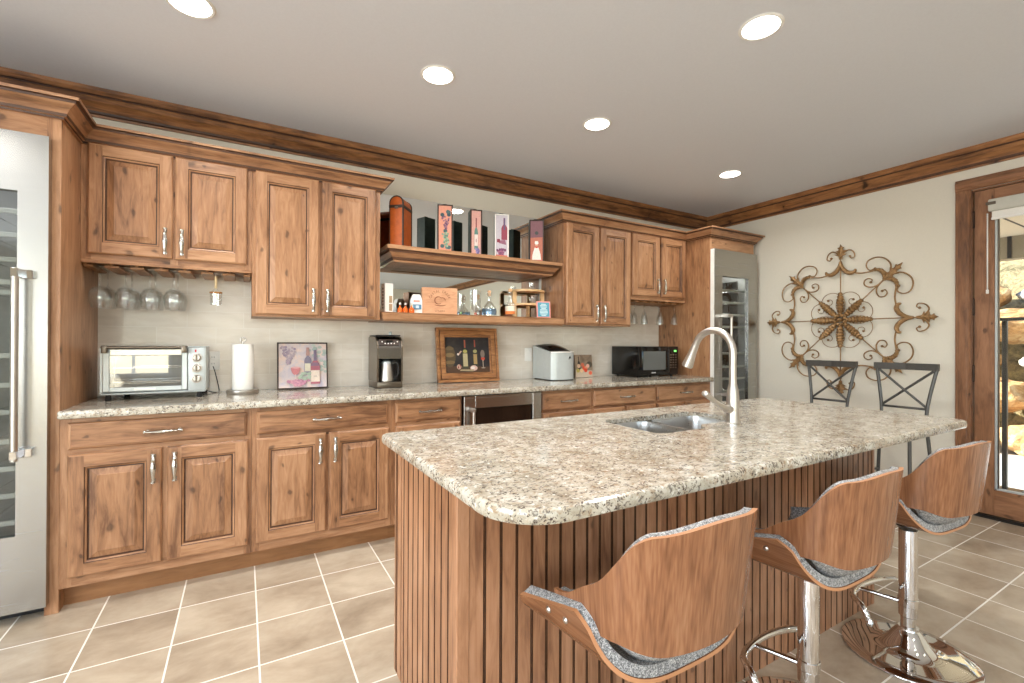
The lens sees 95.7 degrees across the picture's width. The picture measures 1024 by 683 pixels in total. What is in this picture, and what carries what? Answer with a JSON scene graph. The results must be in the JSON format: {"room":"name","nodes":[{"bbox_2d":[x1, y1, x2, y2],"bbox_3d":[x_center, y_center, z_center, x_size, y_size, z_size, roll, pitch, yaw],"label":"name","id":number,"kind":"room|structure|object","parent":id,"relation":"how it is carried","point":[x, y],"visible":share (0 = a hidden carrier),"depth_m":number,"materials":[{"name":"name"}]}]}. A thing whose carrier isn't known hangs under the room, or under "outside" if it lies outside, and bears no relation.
{"room":"kitchen","nodes":[
{"label":"kitchen","id":0,"kind":"room"},
{"bbox_2d":[92,117,691,396],"bbox_3d":[-1.163,-0.088,3.387,7.980,2.640,0.112,0,0,-30],"label":"wall","id":1,"kind":"structure","parent":0,"point":[207,320],"depth_m":3.21,"materials":[{"name":"paint"}]},
{"bbox_2d":[80,142,251,281],"bbox_3d":[-1.926,-0.701,2.659,0.756,0.634,0.404,0,0,-30],"label":"upper cabinet","id":2,"kind":"object","parent":1,"relation":"attached to","point":[141,211],"visible":0.98,"depth_m":2.50,"materials":[{"name":"brown wood"}]},
{"bbox_2d":[88,265,111,305],"bbox_3d":[-2.172,-0.287,2.446,0.096,0.216,0.096,0,0,-18],"label":"wine glass","id":3,"kind":"object","parent":2,"relation":"hanging from","point":[94,265],"visible":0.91,"depth_m":2.44,"materials":[{"name":"clear glass"}]},
{"bbox_2d":[209,273,221,300],"bbox_3d":[-1.724,-0.303,2.700,0.064,0.180,0.064,0,0,42],"label":"wine glass","id":4,"kind":"object","parent":2,"relation":"hanging from","point":[217,274],"visible":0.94,"depth_m":2.70,"materials":[{"name":"clear glass"}]},
{"bbox_2d":[209,351,219,369],"bbox_3d":[-1.874,0.120,2.906,0.072,0.116,0.009,0,0,-30],"label":"wall outlet","id":5,"kind":"object","parent":1,"relation":"attached to","point":[214,356],"visible":0.95,"depth_m":2.91,"materials":[{"name":"white plastic"}]},
{"bbox_2d":[251,170,379,321],"bbox_3d":[-1.277,-0.581,3.035,0.745,0.867,0.404,0,0,-30],"label":"upper cabinet","id":6,"kind":"object","parent":1,"relation":"attached to","point":[316,245],"visible":0.99,"depth_m":2.87,"materials":[{"name":"brown wood"}]},
{"bbox_2d":[0,66,706,229],"bbox_3d":[-1.123,-1.338,3.310,7.760,0.140,0.086,0,0,-30],"label":"trim","id":7,"kind":"structure","parent":1,"relation":"attached to","point":[102,103],"depth_m":3.19,"materials":[{"name":"brown wood"}]},
{"bbox_2d":[369,261,539,326],"bbox_3d":[-0.399,-0.397,3.769,1.509,0.523,0.006,0,0,-30],"label":"wall mirror","id":8,"kind":"object","parent":1,"relation":"attached to","point":[406,282],"visible":0.36,"depth_m":3.79,"materials":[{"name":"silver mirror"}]},
{"bbox_2d":[380,194,533,258],"bbox_3d":[-0.397,-0.876,3.770,1.509,0.435,0.006,0,0,-30],"label":"wall mirror","id":9,"kind":"object","parent":1,"relation":"attached to","point":[424,213],"visible":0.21,"depth_m":3.74,"materials":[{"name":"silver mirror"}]},
{"bbox_2d":[371,312,564,326],"bbox_3d":[-0.303,-0.165,3.603,1.504,0.058,0.374,0,0,-30],"label":"display shelf","id":10,"kind":"object","parent":1,"relation":"attached to","point":[385,317],"visible":0.92,"depth_m":3.41,"materials":[{"name":"brown wood"}]},
{"bbox_2d":[381,283,392,311],"bbox_3d":[-0.871,-0.300,3.228,0.061,0.204,0.071,0,0,-38],"label":"box","id":11,"kind":"object","parent":10,"relation":"on","point":[386,288],"visible":0.88,"depth_m":3.20,"materials":[{"name":"white cardboard"}]},
{"bbox_2d":[409,303,414,312],"bbox_3d":[-0.708,-0.234,3.265,0.043,0.074,0.043,0,0,-30],"label":"jar","id":12,"kind":"object","parent":10,"relation":"on","point":[411,309],"visible":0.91,"depth_m":3.25,"materials":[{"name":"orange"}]},
{"bbox_2d":[410,294,421,312],"bbox_3d":[-0.694,-0.268,3.353,0.080,0.142,0.062,0,0,-20],"label":"bottle","id":13,"kind":"object","parent":10,"relation":"on","point":[416,299],"visible":0.82,"depth_m":3.33,"materials":[{"name":"white plastic"}]},
{"bbox_2d":[421,287,456,313],"bbox_3d":[-0.541,-0.295,3.436,0.258,0.198,0.086,0,0,-18],"label":"wooden crate","id":14,"kind":"object","parent":10,"relation":"on","point":[434,300],"visible":0.98,"depth_m":3.40,"materials":[{"name":"brown wood"}]},
{"bbox_2d":[505,289,514,315],"bbox_3d":[-0.014,-0.304,3.649,0.078,0.222,0.078,0,0,-30],"label":"glass bottle","id":15,"kind":"object","parent":10,"relation":"on","point":[508,309],"visible":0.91,"depth_m":3.62,"materials":[{"name":"glass"}]},
{"bbox_2d":[508,289,544,316],"bbox_3d":[0.156,-0.314,3.932,0.337,0.244,0.170,0,0,-30],"label":"tiered stand","id":16,"kind":"object","parent":10,"relation":"on","point":[514,291],"visible":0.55,"depth_m":3.88,"materials":[{"name":"brown wood"}]},
{"bbox_2d":[536,301,550,317],"bbox_3d":[0.257,-0.260,3.798,0.120,0.138,0.028,0,0,-16],"label":"framed card","id":17,"kind":"object","parent":10,"relation":"on","point":[542,307],"visible":0.91,"depth_m":3.79,"materials":[{"name":"teal paper"}]},
{"bbox_2d":[380,244,562,279],"bbox_3d":[-0.292,-0.604,3.633,1.458,0.104,0.334,0,0,-30],"label":"display shelf","id":18,"kind":"object","parent":1,"relation":"attached to","point":[391,255],"visible":0.96,"depth_m":3.48,"materials":[{"name":"brown wood"}]},
{"bbox_2d":[389,195,411,245],"bbox_3d":[-0.795,-0.840,3.313,0.107,0.362,0.169,0,0,10],"label":"box","id":19,"kind":"object","parent":18,"relation":"on","point":[400,211],"visible":0.88,"depth_m":3.24,"materials":[{"name":"orange leather"}]},
{"bbox_2d":[437,204,452,250],"bbox_3d":[-0.502,-0.844,3.467,0.112,0.372,0.103,0,0,-10],"label":"box","id":20,"kind":"object","parent":18,"relation":"on","point":[444,211],"visible":0.89,"depth_m":3.42,"materials":[{"name":"pink cardboard"}]},
{"bbox_2d":[468,209,481,253],"bbox_3d":[-0.287,-0.843,3.596,0.092,0.372,0.100,0,0,-16],"label":"box","id":21,"kind":"object","parent":18,"relation":"on","point":[474,215],"visible":0.86,"depth_m":3.55,"materials":[{"name":"pink cardboard"}]},
{"bbox_2d":[494,214,508,256],"bbox_3d":[-0.086,-0.841,3.717,0.112,0.372,0.095,0,0,-6],"label":"box","id":22,"kind":"object","parent":18,"relation":"on","point":[501,221],"visible":0.84,"depth_m":3.67,"materials":[{"name":"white cardboard"}]},
{"bbox_2d":[528,219,543,260],"bbox_3d":[0.202,-0.840,3.884,0.120,0.372,0.100,0,0,-2],"label":"box","id":23,"kind":"object","parent":18,"relation":"on","point":[536,227],"visible":0.77,"depth_m":3.84,"materials":[{"name":"multicoloured cardboard"}]},
{"bbox_2d":[525,348,531,360],"bbox_3d":[0.143,0.114,4.073,0.072,0.116,0.008,0,0,-30],"label":"wall outlet","id":24,"kind":"object","parent":1,"relation":"attached to","point":[528,351],"visible":1,"depth_m":4.07,"materials":[{"name":"white plastic"}]},
{"bbox_2d":[541,222,630,327],"bbox_3d":[0.682,-0.570,4.169,0.757,0.867,0.404,0,0,-30],"label":"upper cabinet","id":25,"kind":"object","parent":1,"relation":"attached to","point":[591,288],"visible":0.98,"depth_m":4.00,"materials":[{"name":"brown wood"}]},
{"bbox_2d":[630,233,685,306],"bbox_3d":[1.328,-0.683,4.543,0.734,0.634,0.404,0,0,-30],"label":"upper cabinet","id":26,"kind":"object","parent":1,"relation":"attached to","point":[657,275],"visible":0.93,"depth_m":4.38,"materials":[{"name":"brown wood"}]},
{"bbox_2d":[0,0,1023,216],"bbox_3d":[1.036,-1.460,-0.399,7.980,0.100,8.870,0,0,-30],"label":"ceiling","id":27,"kind":"structure","parent":0,"point":[844,89],"depth_m":2.46,"materials":[{"name":"white paint"}]},
{"bbox_2d":[165,0,215,18],"bbox_3d":[-1.345,-1.410,1.938,0.184,0.006,0.184,0,0,-30],"label":"recessed light","id":28,"kind":"object","parent":27,"relation":"in","point":[199,9],"visible":1,"depth_m":1.96,"materials":[{"name":"white"}]},
{"bbox_2d":[420,65,454,84],"bbox_3d":[-0.391,-1.405,2.449,0.184,0.006,0.184,0,0,-30],"label":"recessed light","id":29,"kind":"object","parent":27,"relation":"in","point":[433,74],"visible":1,"depth_m":2.44,"materials":[{"name":"white"}]},
{"bbox_2d":[583,117,611,130],"bbox_3d":[0.548,-1.399,2.989,0.184,0.006,0.184,0,0,-30],"label":"recessed light","id":30,"kind":"object","parent":27,"relation":"in","point":[596,123],"visible":1,"depth_m":2.97,"materials":[{"name":"white"}]},
{"bbox_2d":[718,170,741,177],"bbox_3d":[1.817,-1.392,3.861,0.184,0.006,0.184,0,0,-30],"label":"recessed light","id":31,"kind":"object","parent":27,"relation":"in","point":[731,173],"visible":1,"depth_m":3.86,"materials":[{"name":"white"}]},
{"bbox_2d":[738,12,784,40],"bbox_3d":[1.110,-1.400,2.067,0.184,0.006,0.184,0,0,-30],"label":"recessed light","id":32,"kind":"object","parent":27,"relation":"in","point":[764,25],"visible":1,"depth_m":2.06,"materials":[{"name":"white"}]},
{"bbox_2d":[0,515,1023,682],"bbox_3d":[1.026,1.280,-0.406,7.980,0.100,8.870,0,0,-30],"label":"floor","id":33,"kind":"structure","parent":0,"point":[325,616],"depth_m":2.02,"materials":[{"name":"tile"}]},
{"bbox_2d":[0,128,51,619],"bbox_3d":[-2.522,0.158,2.100,0.762,2.130,0.718,0,0,-30],"label":"wine cooler","id":34,"kind":"object","parent":33,"relation":"on","point":[25,158],"visible":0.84,"depth_m":2.02,"materials":[{"name":"silver metal"}]},
{"bbox_2d":[0,439,8,444],"bbox_3d":[-2.432,0.442,1.928,0.668,0.022,0.015,0,0,-30],"label":"shelf","id":35,"kind":"object","parent":34,"relation":"attached to","point":[6,441],"depth_m":2.04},
{"bbox_2d":[0,279,9,284],"bbox_3d":[-2.429,-0.263,1.930,0.668,0.022,0.015,0,0,-30],"label":"shelf","id":36,"kind":"object","parent":34,"relation":"attached to","point":[2,281],"depth_m":2.04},
{"bbox_2d":[0,290,9,294],"bbox_3d":[-2.429,-0.218,1.930,0.668,0.022,0.015,0,0,-30],"label":"shelf","id":37,"kind":"object","parent":34,"relation":"attached to","point":[2,292],"depth_m":2.04,"materials":[{"name":"silver metal"}]},
{"bbox_2d":[0,353,9,357],"bbox_3d":[-2.430,0.062,1.929,0.668,0.022,0.015,0,0,-30],"label":"shelf","id":38,"kind":"object","parent":34,"relation":"attached to","point":[2,355],"depth_m":2.04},
{"bbox_2d":[0,383,9,387],"bbox_3d":[-2.431,0.192,1.929,0.668,0.022,0.015,0,0,-30],"label":"shelf","id":39,"kind":"object","parent":34,"relation":"attached to","point":[2,385],"depth_m":2.04,"materials":[{"name":"silver metal"}]},
{"bbox_2d":[0,410,9,414],"bbox_3d":[-2.431,0.312,1.929,0.668,0.022,0.015,0,0,-30],"label":"shelf","id":40,"kind":"object","parent":34,"relation":"attached to","point":[2,412],"depth_m":2.04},
{"bbox_2d":[0,493,14,499],"bbox_3d":[-2.433,0.682,1.928,0.668,0.022,0.015,0,0,-30],"label":"shelf","id":41,"kind":"object","parent":34,"relation":"attached to","point":[10,495],"depth_m":2.04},
{"bbox_2d":[0,520,14,526],"bbox_3d":[-2.433,0.802,1.927,0.668,0.022,0.015,0,0,-30],"label":"shelf","id":42,"kind":"object","parent":34,"relation":"attached to","point":[11,522],"depth_m":2.04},
{"bbox_2d":[0,466,15,471],"bbox_3d":[-2.432,0.562,1.928,0.668,0.022,0.015,0,0,-30],"label":"shelf","id":43,"kind":"object","parent":34,"relation":"attached to","point":[8,468],"depth_m":2.04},
{"bbox_2d":[0,207,16,213],"bbox_3d":[-2.428,-0.578,1.931,0.668,0.022,0.015,0,0,-30],"label":"shelf","id":44,"kind":"object","parent":34,"relation":"attached to","point":[2,210],"depth_m":2.04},
{"bbox_2d":[0,231,16,237],"bbox_3d":[-2.428,-0.473,1.931,0.668,0.022,0.015,0,0,-30],"label":"shelf","id":45,"kind":"object","parent":34,"relation":"attached to","point":[2,234],"depth_m":2.04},
{"bbox_2d":[0,256,16,262],"bbox_3d":[-2.429,-0.363,1.931,0.668,0.022,0.015,0,0,-30],"label":"shelf","id":46,"kind":"object","parent":34,"relation":"attached to","point":[2,259],"depth_m":2.04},
{"bbox_2d":[0,608,43,619],"bbox_3d":[-2.443,1.198,1.941,0.728,0.050,0.030,0,0,-30],"label":"grille","id":47,"kind":"object","parent":34,"relation":"attached to","point":[41,609],"depth_m":2.07,"materials":[{"name":"silver plastic"}]},
{"bbox_2d":[0,109,97,615],"bbox_3d":[-2.565,0.101,2.156,0.843,2.245,0.633,0,0,-30],"label":"tall cabinet","id":48,"kind":"object","parent":33,"relation":"on","point":[74,323],"visible":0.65,"depth_m":2.13,"materials":[{"name":"brown wood"}]},
{"bbox_2d":[0,82,394,194],"bbox_3d":[-1.866,-1.044,2.517,2.442,0.086,0.707,0,0,-30],"label":"crown molding","id":49,"kind":"structure","parent":48,"relation":"on","point":[71,110],"depth_m":2.46,"materials":[{"name":"brown wood"}]},
{"bbox_2d":[59,408,251,604],"bbox_3d":[-1.857,0.789,2.525,0.757,0.876,0.678,0,0,-30],"label":"base cabinet","id":50,"kind":"object","parent":33,"relation":"on","point":[150,500],"visible":0.96,"depth_m":2.25,"materials":[{"name":"brown wood"}]},
{"bbox_2d":[251,400,390,565],"bbox_3d":[-1.207,0.793,2.901,0.746,0.876,0.678,0,0,-30],"label":"base cabinet","id":51,"kind":"object","parent":33,"relation":"on","point":[321,473],"visible":0.98,"depth_m":2.62,"materials":[{"name":"brown wood"}]},
{"bbox_2d":[387,396,460,537],"bbox_3d":[-0.681,0.796,3.206,0.470,0.876,0.678,0,0,-30],"label":"base cabinet","id":52,"kind":"object","parent":33,"relation":"on","point":[440,412],"visible":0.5,"depth_m":2.92,"materials":[{"name":"brown wood"}]},
{"bbox_2d":[461,392,540,425],"bbox_3d":[-0.197,0.799,3.461,0.620,0.874,0.692,0,0,-30],"label":"beverage cooler","id":53,"kind":"object","parent":33,"relation":"on","point":[491,408],"visible":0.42,"depth_m":3.20,"materials":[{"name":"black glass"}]},
{"bbox_2d":[540,389,590,417],"bbox_3d":[0.271,0.801,3.757,0.482,0.876,0.678,0,0,-30],"label":"base cabinet","id":54,"kind":"object","parent":33,"relation":"on","point":[559,403],"visible":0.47,"depth_m":3.49,"materials":[{"name":"brown wood"}]},
{"bbox_2d":[591,385,654,413],"bbox_3d":[0.785,0.804,4.054,0.705,0.876,0.678,0,0,-30],"label":"base cabinet","id":55,"kind":"object","parent":33,"relation":"on","point":[610,399],"visible":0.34,"depth_m":3.77,"materials":[{"name":"brown wood"}]},
{"bbox_2d":[394,450,873,682],"bbox_3d":[0.655,0.795,1.895,2.140,0.880,0.545,0,0,-30],"label":"kitchen island","id":56,"kind":"object","parent":33,"relation":"on","point":[461,616],"visible":0.28,"depth_m":1.33,"materials":[{"name":"brown wood"}]},
{"bbox_2d":[382,398,966,524],"bbox_3d":[0.727,0.338,1.763,2.212,0.033,0.900,0,0,-30],"label":"island countertop","id":57,"kind":"structure","parent":56,"relation":"on","point":[554,470],"depth_m":1.35,"materials":[{"name":"stone"}]},
{"bbox_2d":[617,416,724,432],"bbox_3d":[0.672,0.438,1.873,0.563,0.194,0.320,0,0,-30],"label":"sink","id":58,"kind":"object","parent":57,"relation":"in","point":[683,423],"visible":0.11,"depth_m":2.04,"materials":[{"name":"silver metal"}]},
{"bbox_2d":[682,327,740,425],"bbox_3d":[0.732,0.131,1.839,0.216,0.380,0.261,0,0,-30],"label":"kitchen faucet","id":59,"kind":"object","parent":57,"relation":"on","point":[732,407],"visible":1,"depth_m":1.78,"materials":[{"name":"grey metal"}]},
{"bbox_2d":[520,507,757,682],"bbox_3d":[0.319,0.799,1.128,0.494,0.865,0.445,0,0,-30],"label":"bar stool","id":60,"kind":"object","parent":33,"relation":"on","point":[674,599],"visible":1,"depth_m":0.93,"materials":[{"name":"brown wood"}]},
{"bbox_2d":[524,585,727,677],"bbox_3d":[0.310,0.631,1.147,0.462,0.137,0.316,0,0,-30],"label":"seat cushion","id":61,"kind":"object","parent":60,"relation":"on","point":[610,639],"depth_m":0.97,"materials":[{"name":"grey fabric"}]},
{"bbox_2d":[655,382,709,407],"bbox_3d":[1.403,0.807,4.412,0.723,0.876,0.678,0,0,-30],"label":"base cabinet","id":62,"kind":"object","parent":33,"relation":"on","point":[666,395],"visible":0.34,"depth_m":4.13,"materials":[{"name":"brown wood"}]},
{"bbox_2d":[57,375,713,419],"bbox_3d":[-0.236,0.341,3.472,4.507,0.038,0.667,0,0,-30],"label":"countertop","id":63,"kind":"structure","parent":62,"relation":"on","point":[146,404],"depth_m":2.80,"materials":[{"name":"stone"}]},
{"bbox_2d":[100,345,219,400],"bbox_3d":[-1.972,0.170,2.637,0.515,0.297,0.368,0,0,-30],"label":"toaster oven","id":64,"kind":"object","parent":63,"relation":"on","point":[124,370],"visible":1,"depth_m":2.58,"materials":[{"name":"silver metal"}]},
{"bbox_2d":[226,337,258,394],"bbox_3d":[-1.642,0.143,2.828,0.172,0.343,0.172,0,0,-30],"label":"paper towel holder","id":65,"kind":"object","parent":63,"relation":"on","point":[254,390],"visible":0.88,"depth_m":2.77,"materials":[{"name":"grey metal"}]},
{"bbox_2d":[232,344,253,389],"bbox_3d":[-1.642,0.154,2.828,0.115,0.274,0.115,0,0,-30],"label":"paper towel roll","id":66,"kind":"object","parent":65,"relation":"on","point":[242,354],"visible":1,"depth_m":2.78,"materials":[{"name":"white paper"}]},
{"bbox_2d":[277,342,327,389],"bbox_3d":[-1.397,0.161,3.100,0.310,0.309,0.076,0,0,-30],"label":"framed print","id":67,"kind":"object","parent":63,"relation":"on","point":[300,365],"visible":1,"depth_m":3.10},
{"bbox_2d":[368,331,402,388],"bbox_3d":[-0.893,0.123,3.270,0.177,0.389,0.245,0,0,-30],"label":"coffee maker","id":68,"kind":"object","parent":63,"relation":"on","point":[385,351],"visible":1,"depth_m":3.19,"materials":[{"name":"grey metal"}]},
{"bbox_2d":[435,327,499,382],"bbox_3d":[-0.350,0.106,3.691,0.530,0.430,0.090,0,0,-30],"label":"framed painting","id":69,"kind":"object","parent":63,"relation":"on","point":[462,354],"visible":1,"depth_m":3.68,"materials":[{"name":"brown wood"}]},
{"bbox_2d":[533,344,573,380],"bbox_3d":[0.365,0.173,3.995,0.242,0.305,0.312,0,0,-30],"label":"ice maker","id":70,"kind":"object","parent":63,"relation":"on","point":[552,362],"visible":1,"depth_m":3.90,"materials":[{"name":"silver metal"}]},
{"bbox_2d":[574,355,592,377],"bbox_3d":[0.656,0.225,4.253,0.200,0.205,0.039,0,0,-30],"label":"canvas","id":71,"kind":"object","parent":63,"relation":"on","point":[583,367],"visible":0.99,"depth_m":4.24},
{"bbox_2d":[612,346,677,376],"bbox_3d":[1.298,0.189,4.500,0.522,0.283,0.382,0,0,-30],"label":"microwave","id":72,"kind":"object","parent":63,"relation":"on","point":[638,361],"visible":0.98,"depth_m":4.35,"materials":[{"name":"black"}]},
{"bbox_2d":[659,237,753,376],"bbox_3d":[1.992,0.126,4.795,0.670,2.245,0.633,0,0,-30],"label":"tall cabinet","id":73,"kind":"object","parent":33,"relation":"on","point":[693,316],"visible":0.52,"depth_m":4.52,"materials":[{"name":"brown wood"}]},
{"bbox_2d":[538,209,764,244],"bbox_3d":[1.369,-1.026,4.390,2.317,0.086,0.707,0,0,-30],"label":"crown molding","id":74,"kind":"structure","parent":73,"relation":"on","point":[560,216],"depth_m":4.27,"materials":[{"name":"brown wood"}]},
{"bbox_2d":[710,248,756,402],"bbox_3d":[2.022,0.190,4.731,0.660,2.118,0.717,0,0,-30],"label":"wine cooler","id":75,"kind":"object","parent":33,"relation":"on","point":[733,275],"visible":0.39,"depth_m":4.60,"materials":[{"name":"silver metal"}]},
{"bbox_2d":[722,289,744,292],"bbox_3d":[2.127,-0.502,4.568,0.562,0.022,0.015,0,0,-30],"label":"shelf","id":76,"kind":"object","parent":75,"relation":"attached to","point":[726,290],"depth_m":4.61,"materials":[{"name":"silver metal"}]},
{"bbox_2d":[722,301,744,304],"bbox_3d":[2.126,-0.382,4.568,0.562,0.022,0.015,0,0,-30],"label":"shelf","id":77,"kind":"object","parent":75,"relation":"attached to","point":[724,302],"depth_m":4.61,"materials":[{"name":"grey metal"}]},
{"bbox_2d":[722,313,744,316],"bbox_3d":[2.126,-0.262,4.568,0.562,0.022,0.015,0,0,-30],"label":"shelf","id":78,"kind":"object","parent":75,"relation":"attached to","point":[743,314],"depth_m":4.65,"materials":[{"name":"grey metal"}]},
{"bbox_2d":[722,326,744,328],"bbox_3d":[2.125,-0.142,4.567,0.562,0.022,0.015,0,0,-30],"label":"shelf","id":79,"kind":"object","parent":75,"relation":"attached to","point":[739,327],"depth_m":4.62,"materials":[{"name":"grey metal"}]},
{"bbox_2d":[722,352,744,354],"bbox_3d":[2.124,0.118,4.566,0.562,0.022,0.015,0,0,-30],"label":"shelf","id":80,"kind":"object","parent":75,"relation":"attached to","point":[723,353],"depth_m":4.56,"materials":[{"name":"grey metal"}]},
{"bbox_2d":[722,365,744,367],"bbox_3d":[2.124,0.248,4.566,0.562,0.022,0.015,0,0,-30],"label":"shelf","id":81,"kind":"object","parent":75,"relation":"attached to","point":[743,366],"depth_m":4.63,"materials":[{"name":"grey metal"}]},
{"bbox_2d":[722,377,744,379],"bbox_3d":[2.123,0.368,4.566,0.562,0.022,0.015,0,0,-30],"label":"shelf","id":82,"kind":"object","parent":75,"relation":"attached to","point":[743,378],"depth_m":4.64,"materials":[{"name":"grey metal"}]},
{"bbox_2d":[740,466,903,682],"bbox_3d":[0.949,0.802,1.484,0.494,0.866,0.445,0,0,-30],"label":"bar stool","id":83,"kind":"object","parent":33,"relation":"on","point":[838,542],"visible":0.93,"depth_m":1.30,"materials":[{"name":"brown wood"}]},
{"bbox_2d":[754,507,876,586],"bbox_3d":[0.940,0.633,1.503,0.462,0.137,0.316,0,0,-30],"label":"seat cushion","id":84,"kind":"object","parent":83,"relation":"on","point":[811,561],"depth_m":1.32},
{"bbox_2d":[755,466,898,576],"bbox_3d":[0.985,0.527,1.427,0.416,0.316,0.279,0,0,-30],"label":"backrest","id":85,"kind":"object","parent":83,"relation":"on","point":[849,530],"depth_m":1.28,"materials":[{"name":"brown wood"}]},
{"bbox_2d":[806,360,857,406],"bbox_3d":[2.414,0.702,3.668,0.462,1.093,0.383,0,0,-30],"label":"metal chair","id":86,"kind":"object","parent":33,"relation":"on","point":[809,363],"visible":0.34,"depth_m":3.75,"materials":[{"name":"black metal"}]},
{"bbox_2d":[874,362,939,474],"bbox_3d":[2.659,0.702,3.244,0.462,1.093,0.383,0,0,-30],"label":"metal chair","id":87,"kind":"object","parent":33,"relation":"on","point":[934,368],"visible":0.4,"depth_m":3.31,"materials":[{"name":"black metal"}]},
{"bbox_2d":[841,440,990,682],"bbox_3d":[1.579,0.801,1.846,0.494,0.875,0.445,0,0,-26],"label":"bar stool","id":88,"kind":"object","parent":33,"relation":"on","point":[941,496],"visible":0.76,"depth_m":1.73,"materials":[{"name":"brown wood"}]},
{"bbox_2d":[899,477,968,531],"bbox_3d":[1.571,0.628,1.866,0.462,0.137,0.316,0,0,-26],"label":"seat cushion","id":89,"kind":"object","parent":88,"relation":"on","point":[916,511],"depth_m":1.67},
{"bbox_2d":[910,440,986,524],"bbox_3d":[1.610,0.521,1.787,0.416,0.316,0.279,0,0,-26],"label":"backrest","id":90,"kind":"object","parent":88,"relation":"on","point":[947,488],"depth_m":1.64,"materials":[{"name":"brown wood"}]},
{"bbox_2d":[725,157,1023,476],"bbox_3d":[4.432,-0.071,1.567,0.120,2.640,8.670,0,0,-30],"label":"wall","id":91,"kind":"structure","parent":0,"point":[912,225],"depth_m":3.88,"materials":[{"name":"beige paint"}]},
{"bbox_2d":[767,245,938,393],"bbox_3d":[2.876,-0.188,4.063,0.067,1.326,1.326,0,0,-30],"label":"scrollwork","id":92,"kind":"object","parent":91,"relation":"attached to","point":[927,316],"visible":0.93,"depth_m":4.03,"materials":[{"name":"brown metal"}]},
{"bbox_2d":[706,132,1023,227],"bbox_3d":[4.348,-1.321,1.519,0.086,0.140,8.670,0,0,-30],"label":"trim","id":93,"kind":"structure","parent":91,"relation":"attached to","point":[1011,147],"depth_m":3.77,"materials":[{"name":"brown wood"}]},
{"bbox_2d":[955,166,1023,526],"bbox_3d":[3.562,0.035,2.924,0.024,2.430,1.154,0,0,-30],"label":"trim","id":94,"kind":"structure","parent":91,"relation":"attached to","point":[963,188],"depth_m":3.38,"materials":[{"name":"brown wood"}]},
{"bbox_2d":[972,182,1023,521],"bbox_3d":[3.572,0.071,2.936,0.109,2.305,0.973,0,0,-30],"label":"door","id":95,"kind":"structure","parent":91,"relation":"in","point":[999,502],"depth_m":3.29,"materials":[{"name":"brown wood"}]},
{"bbox_2d":[986,193,1023,293],"bbox_3d":[3.547,-0.665,2.925,0.056,0.660,0.798,0,0,-30],"label":"roller shade","id":96,"kind":"object","parent":91,"relation":"attached to","point":[1012,205],"visible":1,"depth_m":3.18,"materials":[{"name":"white fabric"}]},
{"bbox_2d":[1000,215,1023,237],"bbox_3d":[5.145,-1.154,2.980,2.520,0.060,6.000,0,0,-30],"label":"ceiling","id":97,"kind":"structure","parent":91,"relation":"attached to","point":[1011,226],"depth_m":4.52,"materials":[{"name":"beige paint"}]},
{"bbox_2d":[1000,235,1023,261],"bbox_3d":[6.163,-0.998,3.569,0.165,0.240,6.000,0,0,-30],"label":"beam","id":98,"kind":"structure","parent":97,"relation":"attached to","point":[1011,247],"depth_m":4.92,"materials":[{"name":"beige"}]},
{"label":"outside","id":99,"kind":"structure","parent":0,"visible":0},
{"bbox_2d":[1000,445,1023,489],"bbox_3d":[5.629,1.332,4.414,4.820,0.100,10.000,0,0,-30],"label":"patio","id":100,"kind":"structure","parent":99,"point":[1015,461],"depth_m":4.60,"materials":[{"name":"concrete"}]},
{"bbox_2d":[1000,317,1023,492],"bbox_3d":[4.193,0.537,3.929,0.240,1.475,0.320,0,0,-30],"label":"door frame","id":101,"kind":"structure","parent":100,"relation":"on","point":[1004,320],"depth_m":3.93,"materials":[{"name":"black metal"}]},
{"bbox_2d":[1000,425,1023,456],"bbox_3d":[5.951,1.113,5.067,0.797,0.468,0.646,0,0,18],"label":"boulder","id":102,"kind":"object","parent":100,"relation":"on","point":[1015,432],"visible":0.73,"depth_m":5.21,"materials":[{"name":"beige stone"}]},
{"bbox_2d":[1000,377,1023,412],"bbox_3d":[5.923,0.638,5.541,0.720,0.431,0.825,0,0,-30],"label":"boulder","id":103,"kind":"object","parent":102,"relation":"on","point":[1015,388],"visible":0.23,"depth_m":5.32,"materials":[{"name":"beige stone"}]},
{"bbox_3d":[6.437,0.673,4.615,0.678,0.476,0.978,0,0,-30],"label":"boulder","id":104,"kind":"object","parent":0,"visible":0},
{"bbox_2d":[1019,357,1023,366],"bbox_3d":[6.290,0.237,5.188,0.910,0.476,0.589,0,0,27],"label":"boulder","id":105,"kind":"object","parent":104,"relation":"on","point":[1021,361],"visible":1,"depth_m":5.41,"materials":[{"name":"grey stone"}]},
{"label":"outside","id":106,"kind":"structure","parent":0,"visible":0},
{"bbox_2d":[1000,259,1023,444],"bbox_3d":[8.976,-1.169,6.642,5.820,5.218,10.500,0,0,-30],"label":"hillside","id":107,"kind":"structure","parent":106,"point":[1011,272],"depth_m":6.04,"materials":[{"name":"soil"}]},
{"bbox_2d":[1000,285,1011,306],"bbox_3d":[6.072,-0.573,6.256,0.920,0.455,0.727,0,0,29],"label":"boulder","id":108,"kind":"object","parent":107,"relation":"on","point":[1005,293],"visible":0.13,"depth_m":5.83,"materials":[{"name":"beige stone"}]},
{"bbox_2d":[1000,308,1023,344],"bbox_3d":[6.193,-0.189,5.691,0.804,0.454,0.909,0,0,-30],"label":"boulder","id":109,"kind":"object","parent":107,"relation":"on","point":[1015,328],"visible":0.31,"depth_m":5.59,"materials":[{"name":"beige stone"}]},
{"bbox_2d":[1015,290,1023,300],"bbox_3d":[6.643,-0.613,5.441,0.658,0.443,0.997,0,0,-44],"label":"boulder","id":110,"kind":"object","parent":107,"relation":"on","point":[1020,295],"visible":1,"depth_m":5.73,"materials":[{"name":"grey stone"}]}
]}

